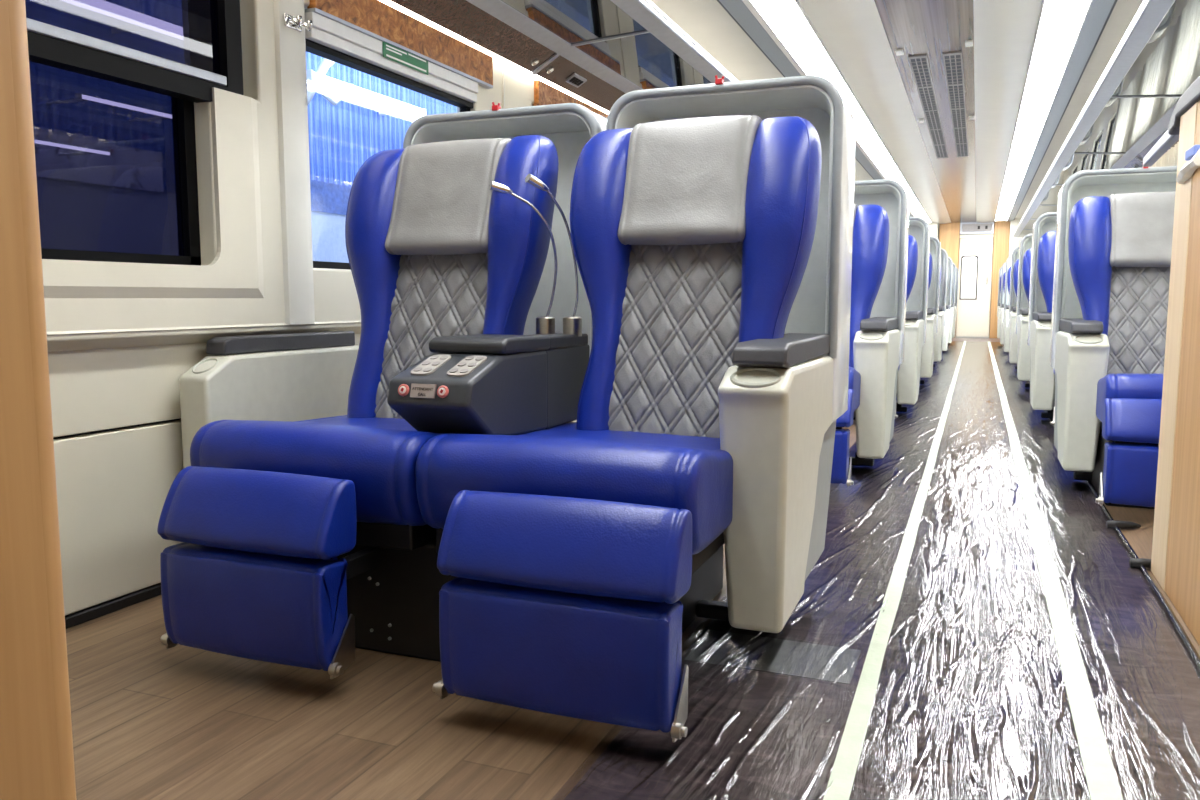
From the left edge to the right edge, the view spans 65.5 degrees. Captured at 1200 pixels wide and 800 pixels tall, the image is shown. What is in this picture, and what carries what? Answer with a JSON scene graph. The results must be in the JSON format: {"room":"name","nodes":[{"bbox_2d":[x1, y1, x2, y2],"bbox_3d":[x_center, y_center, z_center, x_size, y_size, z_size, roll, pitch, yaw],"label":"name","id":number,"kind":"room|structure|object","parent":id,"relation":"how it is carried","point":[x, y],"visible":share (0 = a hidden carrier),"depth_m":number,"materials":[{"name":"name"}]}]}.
{"room":"train carriage","nodes":[
{"label":"train carriage","id":0,"kind":"room"},
{"bbox_2d":[44,0,535,341],"bbox_3d":[1.675,-1.678,9.114,0.090,1.545,19.600,3,7,22],"label":"wall","id":1,"kind":"structure","parent":0,"point":[335,293],"depth_m":2.56,"materials":[{"name":"beige plastic"}]},
{"bbox_2d":[25,0,243,265],"bbox_3d":[-1.326,-0.688,1.708,0.107,0.833,1.900,3,7,22],"label":"window","id":2,"kind":"structure","parent":1,"relation":"in","point":[116,85],"depth_m":2.22,"materials":[{"name":"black glass"}]},
{"bbox_2d":[42,87,263,297],"bbox_3d":[-1.284,-0.455,1.712,0.014,0.542,1.890,3,7,22],"label":"trim","id":3,"kind":"structure","parent":1,"relation":"attached to","point":[236,269],"depth_m":2.43,"materials":[{"name":"beige plastic"}]},
{"bbox_2d":[46,320,360,351],"bbox_3d":[1.684,-0.910,9.195,0.079,0.046,19.600,3,7,22],"label":"trim","id":4,"kind":"structure","parent":1,"relation":"attached to","point":[171,340],"depth_m":2.31,"materials":[{"name":"beige plastic"}]},
{"bbox_2d":[273,0,314,323],"bbox_3d":[-0.877,-0.744,2.691,0.016,1.046,0.130,3,7,22],"label":"trim","id":5,"kind":"structure","parent":1,"relation":"attached to","point":[290,44],"depth_m":2.68,"materials":[{"name":"white plastic"}]},
{"bbox_2d":[284,13,311,31],"bbox_3d":[-0.849,-1.066,2.634,0.052,0.040,0.070,3,7,22],"label":"coat hook","id":6,"kind":"object","parent":1,"relation":"attached to","point":[295,23],"visible":1,"depth_m":2.63,"materials":[{"name":"silver metal"}]},
{"bbox_2d":[305,0,492,269],"bbox_3d":[-0.665,-0.881,3.263,0.083,0.863,1.100,3,7,22],"label":"window blind","id":7,"kind":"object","parent":1,"relation":"in","point":[349,33],"depth_m":3.10,"materials":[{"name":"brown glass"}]},
{"bbox_2d":[383,42,427,74],"bbox_3d":[-0.656,-1.160,3.164,0.003,0.054,0.270,3,7,22],"label":"sticker","id":8,"kind":"object","parent":7,"relation":"attached to","point":[391,52],"visible":1,"depth_m":3.15,"materials":[{"name":"green plastic"}]},
{"bbox_2d":[502,65,504,108],"bbox_3d":[-0.398,-0.873,3.886,0.008,1.010,0.008,3,7,22],"label":"trim","id":9,"kind":"structure","parent":1,"relation":"attached to","point":[503,66],"depth_m":3.84,"materials":[{"name":"white plastic"}]},
{"bbox_2d":[379,0,737,113],"bbox_3d":[2.110,-2.054,9.168,0.638,0.174,18.300,3,7,22],"label":"luggage rack","id":10,"kind":"object","parent":1,"relation":"attached to","point":[594,52],"visible":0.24,"depth_m":3.84,"materials":[{"name":"white"}]},
{"bbox_2d":[531,59,538,65],"bbox_3d":[-0.275,-1.428,3.940,0.036,0.027,0.036,3,7,22],"label":"spot lamp","id":11,"kind":"object","parent":10,"relation":"attached to","point":[534,62],"depth_m":3.93,"materials":[{"name":"silver metal"}]},
{"bbox_2d":[546,67,553,72],"bbox_3d":[-0.219,-1.443,4.078,0.036,0.027,0.036,3,7,22],"label":"spot lamp","id":12,"kind":"object","parent":10,"relation":"attached to","point":[548,69],"depth_m":4.07,"materials":[{"name":"silver metal"}]},
{"bbox_2d":[532,80,607,117],"bbox_3d":[-0.106,-1.033,4.646,0.083,0.863,1.100,3,7,22],"label":"window","id":13,"kind":"structure","parent":1,"relation":"in","point":[544,94],"depth_m":4.22,"materials":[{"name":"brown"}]},
{"bbox_2d":[927,222,937,238],"bbox_3d":[5.772,-2.277,17.746,1.160,2.170,0.100,3,7,22],"label":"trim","id":14,"kind":"structure","parent":1,"relation":"attached to","point":[933,227],"depth_m":17.41,"materials":[{"name":"white plastic"}]},
{"bbox_2d":[48,334,576,615],"bbox_3d":[1.644,-0.578,9.247,0.063,0.680,19.600,3,7,22],"label":"wall","id":15,"kind":"structure","parent":0,"point":[113,486],"depth_m":2.23,"materials":[{"name":"beige plastic"}]},
{"bbox_2d":[65,582,160,628],"bbox_3d":[1.660,-0.273,9.274,0.037,0.026,19.600,3,7,22],"label":"baseboard","id":16,"kind":"structure","parent":15,"relation":"attached to","point":[76,618],"depth_m":2.24,"materials":[{"name":"plastic"}]},
{"bbox_2d":[66,338,1199,799],"bbox_3d":[3.125,-0.172,8.692,3.285,0.052,19.600,3,7,22],"label":"floor","id":17,"kind":"structure","parent":0,"point":[971,702],"depth_m":1.74,"materials":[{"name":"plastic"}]},
{"bbox_2d":[0,0,76,799],"bbox_3d":[-0.686,-0.303,0.475,0.051,2.000,0.826,3,7,22],"label":"wall","id":18,"kind":"structure","parent":17,"relation":"on","point":[37,754],"depth_m":0.85,"materials":[{"name":"brown wood"}]},
{"bbox_2d":[157,102,606,678],"bbox_3d":[-0.560,-0.157,2.378,0.908,1.294,1.319,3,7,22],"label":"seat","id":19,"kind":"object","parent":17,"relation":"on","point":[292,505],"visible":0.74,"depth_m":2.26,"materials":[{"name":"blue leather"}]},
{"bbox_2d":[190,415,442,525],"bbox_3d":[-0.499,0.123,2.217,0.564,0.200,0.703,3,7,22],"label":"seat cushion","id":20,"kind":"object","parent":19,"relation":"on","point":[378,453],"depth_m":1.88,"materials":[{"name":"blue leather"}]},
{"bbox_2d":[387,174,589,434],"bbox_3d":[-0.229,-0.226,2.134,0.200,0.596,0.629,3,7,22],"label":"console","id":21,"kind":"object","parent":19,"relation":"attached to","point":[488,384],"visible":0.98,"depth_m":2.00,"materials":[{"name":"grey plastic"}]},
{"bbox_2d":[489,181,556,334],"bbox_3d":[-0.177,-0.335,2.255,0.112,0.366,0.194,3,7,22],"label":"reading lamp","id":22,"kind":"object","parent":21,"relation":"on","point":[545,325],"depth_m":2.26,"materials":[{"name":"metal"}]},
{"bbox_2d":[525,174,581,335],"bbox_3d":[-0.110,-0.346,2.268,0.087,0.385,0.166,3,7,22],"label":"reading lamp","id":23,"kind":"object","parent":21,"relation":"on","point":[545,325],"depth_m":2.31,"materials":[{"name":"metal"}]},
{"bbox_2d":[415,75,855,742],"bbox_3d":[0.134,-0.136,2.102,0.687,1.312,1.331,3,7,22],"label":"seat","id":24,"kind":"object","parent":17,"relation":"on","point":[711,225],"visible":0.99,"depth_m":1.90,"materials":[{"name":"blue leather"}]},
{"bbox_2d":[415,422,732,554],"bbox_3d":[0.027,0.146,2.006,0.563,0.200,0.703,3,7,22],"label":"seat cushion","id":25,"kind":"object","parent":24,"relation":"on","point":[679,465],"depth_m":1.71,"materials":[{"name":"blue leather"}]},
{"bbox_2d":[684,629,860,683],"bbox_3d":[0.366,0.537,1.965,0.335,0.001,0.190,3,7,22],"label":"floor plate","id":26,"kind":"object","parent":17,"relation":"on","point":[766,654],"visible":1,"depth_m":1.96,"materials":[{"name":"grey metal"}]},
{"bbox_2d":[723,341,963,635],"bbox_3d":[2.938,-0.162,8.308,0.395,0.005,16.850,3,7,22],"label":"plastic film","id":27,"kind":"object","parent":17,"relation":"on","point":[943,371],"visible":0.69,"depth_m":6.74,"materials":[{"name":"white"}]},
{"bbox_2d":[823,341,965,799],"bbox_3d":[3.130,-0.156,8.258,0.039,0.001,17.000,3,7,22],"label":"floor stripe","id":28,"kind":"object","parent":27,"relation":"on","point":[839,787],"visible":1,"depth_m":1.96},
{"bbox_2d":[831,179,909,486],"bbox_3d":[0.944,-0.354,4.104,0.687,1.312,1.331,3,7,22],"label":"seat","id":29,"kind":"object","parent":17,"relation":"on","point":[881,207],"visible":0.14,"depth_m":4.03,"materials":[{"name":"beige plastic"}]},
{"bbox_2d":[848,367,860,410],"bbox_3d":[0.837,-0.073,4.008,0.563,0.200,0.703,3,7,22],"label":"seat cushion","id":30,"kind":"object","parent":29,"relation":"on","point":[854,382],"depth_m":3.71,"materials":[{"name":"blue leather"}]},
{"bbox_2d":[853,217,929,419],"bbox_3d":[1.738,-0.569,6.068,0.687,1.312,1.331,3,7,22],"label":"seat","id":31,"kind":"object","parent":17,"relation":"on","point":[908,379],"visible":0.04,"depth_m":6.01,"materials":[{"name":"beige plastic"}]},
{"bbox_2d":[920,236,940,383],"bbox_3d":[2.533,-0.784,8.032,0.687,1.312,1.331,3,7,22],"label":"seat","id":32,"kind":"object","parent":17,"relation":"on","point":[927,358],"visible":0.02,"depth_m":8.02,"materials":[{"name":"beige plastic"}]},
{"bbox_2d":[933,248,947,366],"bbox_3d":[3.328,-0.999,9.997,0.687,1.312,1.331,3,7,22],"label":"seat","id":33,"kind":"object","parent":17,"relation":"on","point":[944,256],"visible":0.02,"depth_m":10.16,"materials":[{"name":"beige plastic"}]},
{"bbox_2d":[942,257,952,350],"bbox_3d":[4.123,-1.213,11.961,0.687,1.312,1.331,3,7,22],"label":"seat","id":34,"kind":"object","parent":17,"relation":"on","point":[950,263],"visible":0.02,"depth_m":12.13,"materials":[{"name":"beige plastic"}]},
{"bbox_2d":[948,263,955,342],"bbox_3d":[4.918,-1.428,13.926,0.687,1.312,1.331,3,7,22],"label":"seat","id":35,"kind":"object","parent":17,"relation":"on","point":[954,265],"visible":0.02,"depth_m":14.10,"materials":[{"name":"beige plastic"}]},
{"bbox_2d":[952,267,958,337],"bbox_3d":[5.713,-1.643,15.890,0.687,1.312,1.331,3,7,22],"label":"seat","id":36,"kind":"object","parent":17,"relation":"on","point":[957,270],"visible":0.02,"depth_m":16.06,"materials":[{"name":"beige plastic"}]},
{"bbox_2d":[934,342,1012,508],"bbox_3d":[3.293,-0.145,8.166,0.370,0.004,16.850,3,7,22],"label":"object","id":37,"kind":"structure","parent":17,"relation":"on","point":[976,389],"depth_m":6.68,"materials":[{"name":"white"}]},
{"bbox_2d":[988,342,1122,799],"bbox_3d":[3.478,-0.141,8.119,0.049,0.001,17.000,3,7,22],"label":"floor stripe","id":38,"kind":"object","parent":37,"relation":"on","point":[1100,774],"visible":1,"depth_m":1.95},
{"bbox_2d":[997,267,1001,337],"bbox_3d":[6.939,-1.589,15.400,0.687,1.312,1.331,3,7,22],"label":"seat","id":39,"kind":"object","parent":17,"relation":"on","point":[1000,269],"visible":0.02,"depth_m":15.66,"materials":[{"name":"beige plastic"}]},
{"bbox_2d":[1000,262,1005,343],"bbox_3d":[6.144,-1.375,13.435,0.687,1.312,1.331,3,7,22],"label":"seat","id":40,"kind":"object","parent":17,"relation":"on","point":[1004,264],"visible":0.02,"depth_m":13.60,"materials":[{"name":"beige plastic"}]},
{"bbox_2d":[1003,256,1010,351],"bbox_3d":[5.350,-1.160,11.471,0.687,1.312,1.331,3,7,22],"label":"seat","id":41,"kind":"object","parent":17,"relation":"on","point":[1008,261],"visible":0.03,"depth_m":11.63,"materials":[{"name":"beige plastic"}]},
{"bbox_2d":[1008,247,1018,368],"bbox_3d":[4.555,-0.945,9.506,0.687,1.312,1.331,3,7,22],"label":"seat","id":42,"kind":"object","parent":17,"relation":"on","point":[1015,254],"visible":0.05,"depth_m":9.66,"materials":[{"name":"beige plastic"}]},
{"bbox_2d":[1009,219,1022,255],"bbox_3d":[7.809,-2.188,16.932,0.750,2.170,0.100,3,7,22],"label":"wall","id":43,"kind":"structure","parent":17,"relation":"on","point":[1014,242],"depth_m":16.91,"materials":[{"name":"white paint"}]},
{"bbox_2d":[1015,234,1031,387],"bbox_3d":[3.760,-0.730,7.542,0.687,1.312,1.331,3,7,22],"label":"seat","id":44,"kind":"object","parent":17,"relation":"on","point":[1025,248],"visible":0.05,"depth_m":7.67,"materials":[{"name":"beige plastic"}]},
{"bbox_2d":[1027,212,1056,425],"bbox_3d":[2.965,-0.515,5.577,0.687,1.312,1.331,3,7,22],"label":"seat","id":45,"kind":"object","parent":17,"relation":"on","point":[1042,375],"visible":0.04,"depth_m":5.69,"materials":[{"name":"beige plastic"}]},
{"bbox_2d":[990,342,1199,670],"bbox_3d":[3.582,-0.139,8.050,0.253,0.016,16.850,3,7,22],"label":"plastic film","id":46,"kind":"object","parent":17,"relation":"on","point":[1015,390],"depth_m":5.61,"materials":[{"name":"white"}]},
{"bbox_2d":[1049,166,1176,508],"bbox_3d":[2.170,-0.301,3.613,0.687,1.312,1.331,3,7,22],"label":"seat","id":47,"kind":"object","parent":17,"relation":"on","point":[1114,227],"visible":0.7,"depth_m":3.66,"materials":[{"name":"blue leather"}]},
{"bbox_2d":[1096,374,1163,421],"bbox_3d":[2.160,-0.015,3.478,0.563,0.200,0.703,3,7,22],"label":"seat cushion","id":48,"kind":"object","parent":47,"relation":"on","point":[1136,386],"depth_m":3.25,"materials":[{"name":"blue leather"}]},
{"bbox_2d":[1106,520,1140,528],"bbox_3d":[1.707,0.405,3.035,0.113,0.028,0.032,0,6,1],"label":"hook","id":49,"kind":"object","parent":17,"relation":"on","point":[1114,523],"visible":1,"depth_m":3.03,"materials":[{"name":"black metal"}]},
{"bbox_2d":[1129,558,1150,567],"bbox_3d":[1.530,0.454,2.592,0.113,0.028,0.032,0,6,1],"label":"hook","id":50,"kind":"object","parent":17,"relation":"on","point":[1133,563],"visible":0.51,"depth_m":2.58,"materials":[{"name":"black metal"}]},
{"bbox_2d":[1143,76,1199,644],"bbox_3d":[1.241,-0.078,1.745,0.074,1.275,2.960,3,7,22],"label":"wall","id":51,"kind":"structure","parent":17,"relation":"on","point":[1175,559],"depth_m":2.31,"materials":[{"name":"brown wood"}]},
{"bbox_2d":[1176,145,1199,183],"bbox_3d":[1.435,-0.576,2.284,0.026,0.072,0.200,3,7,22],"label":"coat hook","id":52,"kind":"object","parent":51,"relation":"attached to","point":[1192,155],"visible":1,"depth_m":2.25,"materials":[{"name":"white plastic"}]},
{"bbox_2d":[650,0,1142,218],"bbox_3d":[3.120,-2.378,8.453,3.275,0.050,19.600,3,7,22],"label":"ceiling","id":53,"kind":"structure","parent":0,"point":[706,22],"depth_m":5.34,"materials":[{"name":"beige plastic"}]},
{"bbox_2d":[748,0,930,222],"bbox_3d":[2.730,-2.408,9.123,0.208,0.036,17.670,3,7,22],"label":"recessed light","id":54,"kind":"object","parent":53,"relation":"in","point":[788,21],"visible":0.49,"depth_m":5.58,"materials":[{"name":"glowing white plastic diffuser"}]},
{"bbox_2d":[874,0,975,222],"bbox_3d":[3.161,-2.342,8.440,0.437,0.022,19.600,3,7,22],"label":"ceiling panel","id":55,"kind":"object","parent":53,"relation":"attached to","point":[933,28],"visible":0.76,"depth_m":5.68,"materials":[{"name":"white plastic"}]},
{"bbox_2d":[895,49,903,55],"bbox_3d":[1.710,-1.985,5.326,0.040,0.013,0.100,3,7,22],"label":"clip","id":56,"kind":"object","parent":55,"relation":"attached to","point":[898,51],"visible":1,"depth_m":5.31,"materials":[{"name":"white plastic"}]},
{"bbox_2d":[908,54,947,157],"bbox_3d":[2.632,-2.212,7.368,0.102,0.012,4.240,3,7,22],"label":"air vent","id":57,"kind":"object","parent":55,"relation":"attached to","point":[919,64],"visible":1,"depth_m":6.61,"materials":[{"name":"grey metal"}]},
{"bbox_2d":[942,51,967,156],"bbox_3d":[2.807,-2.204,7.298,0.104,0.012,4.240,3,7,22],"label":"air vent","id":58,"kind":"object","parent":55,"relation":"attached to","point":[953,64],"visible":1,"depth_m":6.54,"materials":[{"name":"grey metal"}]},
{"bbox_2d":[965,40,972,46],"bbox_3d":[2.034,-1.965,5.143,0.040,0.013,0.100,3,7,22],"label":"clip","id":59,"kind":"object","parent":55,"relation":"attached to","point":[968,43],"visible":1,"depth_m":5.12,"materials":[{"name":"white plastic"}]},
{"bbox_2d":[973,0,1042,222],"bbox_3d":[3.509,-2.319,8.302,0.313,0.038,19.600,3,7,22],"label":"ceiling light","id":60,"kind":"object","parent":53,"relation":"attached to","point":[1004,30],"depth_m":6.00,"materials":[{"name":"white plastic"}]},
{"bbox_2d":[995,0,1092,220],"bbox_3d":[3.923,-2.356,8.646,0.214,0.036,17.670,3,7,22],"label":"recessed light","id":61,"kind":"object","parent":53,"relation":"in","point":[1060,22],"visible":0.93,"depth_m":5.99,"materials":[{"name":"glowing white plastic diffuser"}]},
{"bbox_2d":[938,224,1009,337],"bbox_3d":[6.811,-2.286,17.693,3.275,2.200,0.060,3,7,22],"label":"wall","id":62,"kind":"structure","parent":0,"point":[938,224],"depth_m":17.60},
{"bbox_2d":[717,0,912,216],"bbox_3d":[2.375,-2.374,8.755,0.100,0.026,19.600,3,7,22],"label":"trim","id":63,"kind":"structure","parent":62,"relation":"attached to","point":[737,9],"depth_m":5.15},
{"bbox_2d":[742,0,914,216],"bbox_3d":[2.438,-2.369,8.730,0.028,0.032,19.600,3,7,22],"label":"trim","id":64,"kind":"structure","parent":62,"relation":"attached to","point":[746,2],"depth_m":5.19,"materials":[{"name":"white metal"}]},
{"bbox_2d":[798,0,950,223],"bbox_3d":[2.801,-2.350,8.585,0.338,0.038,19.600,3,7,22],"label":"ceiling light","id":65,"kind":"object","parent":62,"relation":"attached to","point":[853,33],"depth_m":5.99,"materials":[{"name":"white plastic"}]},
{"bbox_2d":[939,223,959,337],"bbox_3d":[6.582,-2.269,17.669,0.360,2.170,0.160,3,7,22],"label":"trim","id":66,"kind":"structure","parent":62,"relation":"attached to","point":[949,233],"depth_m":17.50,"materials":[{"name":"brown wood"}]},
{"bbox_2d":[956,238,992,336],"bbox_3d":[7.034,-2.107,17.529,0.575,1.840,0.092,3,7,22],"label":"door","id":67,"kind":"structure","parent":62,"relation":"in","point":[975,254],"depth_m":17.52,"materials":[{"name":"white plastic"}]},
{"bbox_2d":[959,234,993,238],"bbox_3d":[7.040,-3.058,17.440,0.595,0.070,0.080,3,7,22],"label":"trim","id":68,"kind":"structure","parent":62,"relation":"attached to","point":[972,235],"depth_m":17.39,"materials":[{"name":"white plastic"}]},
{"bbox_2d":[962,223,991,231],"bbox_3d":[7.007,-3.203,17.335,0.520,0.140,0.029,3,7,22],"label":"display panel","id":69,"kind":"object","parent":62,"relation":"attached to","point":[965,227],"visible":1,"depth_m":17.33,"materials":[{"name":"grey plastic"}]},
{"bbox_2d":[960,222,994,234],"bbox_3d":[7.032,-3.211,17.405,0.595,0.240,0.120,3,7,22],"label":"trim","id":70,"kind":"structure","parent":62,"relation":"attached to","point":[992,231],"depth_m":17.36,"materials":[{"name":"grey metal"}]},
{"bbox_2d":[989,221,1009,337],"bbox_3d":[7.423,-2.232,17.332,0.265,2.170,0.160,3,7,22],"label":"trim","id":71,"kind":"structure","parent":62,"relation":"attached to","point":[1001,228],"depth_m":17.23,"materials":[{"name":"brown wood"}]},
{"bbox_2d":[1007,0,1117,220],"bbox_3d":[3.893,-2.308,8.148,0.100,0.026,19.600,3,7,22],"label":"trim","id":72,"kind":"structure","parent":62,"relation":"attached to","point":[1099,10],"depth_m":6.03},
{"bbox_3d":[4.574,-1.226,7.991,0.090,2.200,19.600,3,7,22],"label":"wall","id":73,"kind":"structure","parent":0,"visible":0},
{"bbox_2d":[1013,0,1199,236],"bbox_3d":[4.326,-1.957,8.282,0.638,0.174,18.300,3,7,22],"label":"luggage rack","id":74,"kind":"object","parent":73,"relation":"attached to","point":[1131,106],"visible":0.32,"depth_m":5.06,"materials":[{"name":"white"}]},
{"bbox_2d":[1151,142,1178,166],"bbox_3d":[3.807,-1.221,6.296,0.060,0.880,1.300,3,7,22],"label":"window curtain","id":75,"kind":"object","parent":73,"relation":"hanging from","point":[1170,158],"visible":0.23,"depth_m":6.12,"materials":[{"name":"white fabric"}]},
{"label":"outside","id":76,"kind":"structure","parent":0,"visible":0},
{"bbox_2d":[307,58,353,105],"bbox_3d":[-1.780,-2.241,6.220,0.060,0.641,0.643,3,7,22],"label":"brace","id":77,"kind":"object","parent":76,"point":[325,63],"visible":0.49,"depth_m":6.11,"materials":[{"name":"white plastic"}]},
{"bbox_3d":[1.206,-0.224,17.920,6.925,0.050,46.000,3,7,22],"label":"ground","id":78,"kind":"structure","parent":0,"visible":0},
{"bbox_2d":[306,51,456,262],"bbox_3d":[0.820,-2.481,13.493,0.110,5.500,34.000,3,7,22],"label":"wall","id":79,"kind":"structure","parent":78,"relation":"on","point":[342,136],"depth_m":6.74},
{"bbox_2d":[306,69,426,118],"bbox_3d":[-1.727,-2.134,6.592,0.332,0.070,1.340,3,7,22],"label":"tube light","id":80,"kind":"object","parent":79,"relation":"attached to","point":[399,107],"visible":0.74,"depth_m":6.47,"materials":[{"name":"glowing white light emitter"}]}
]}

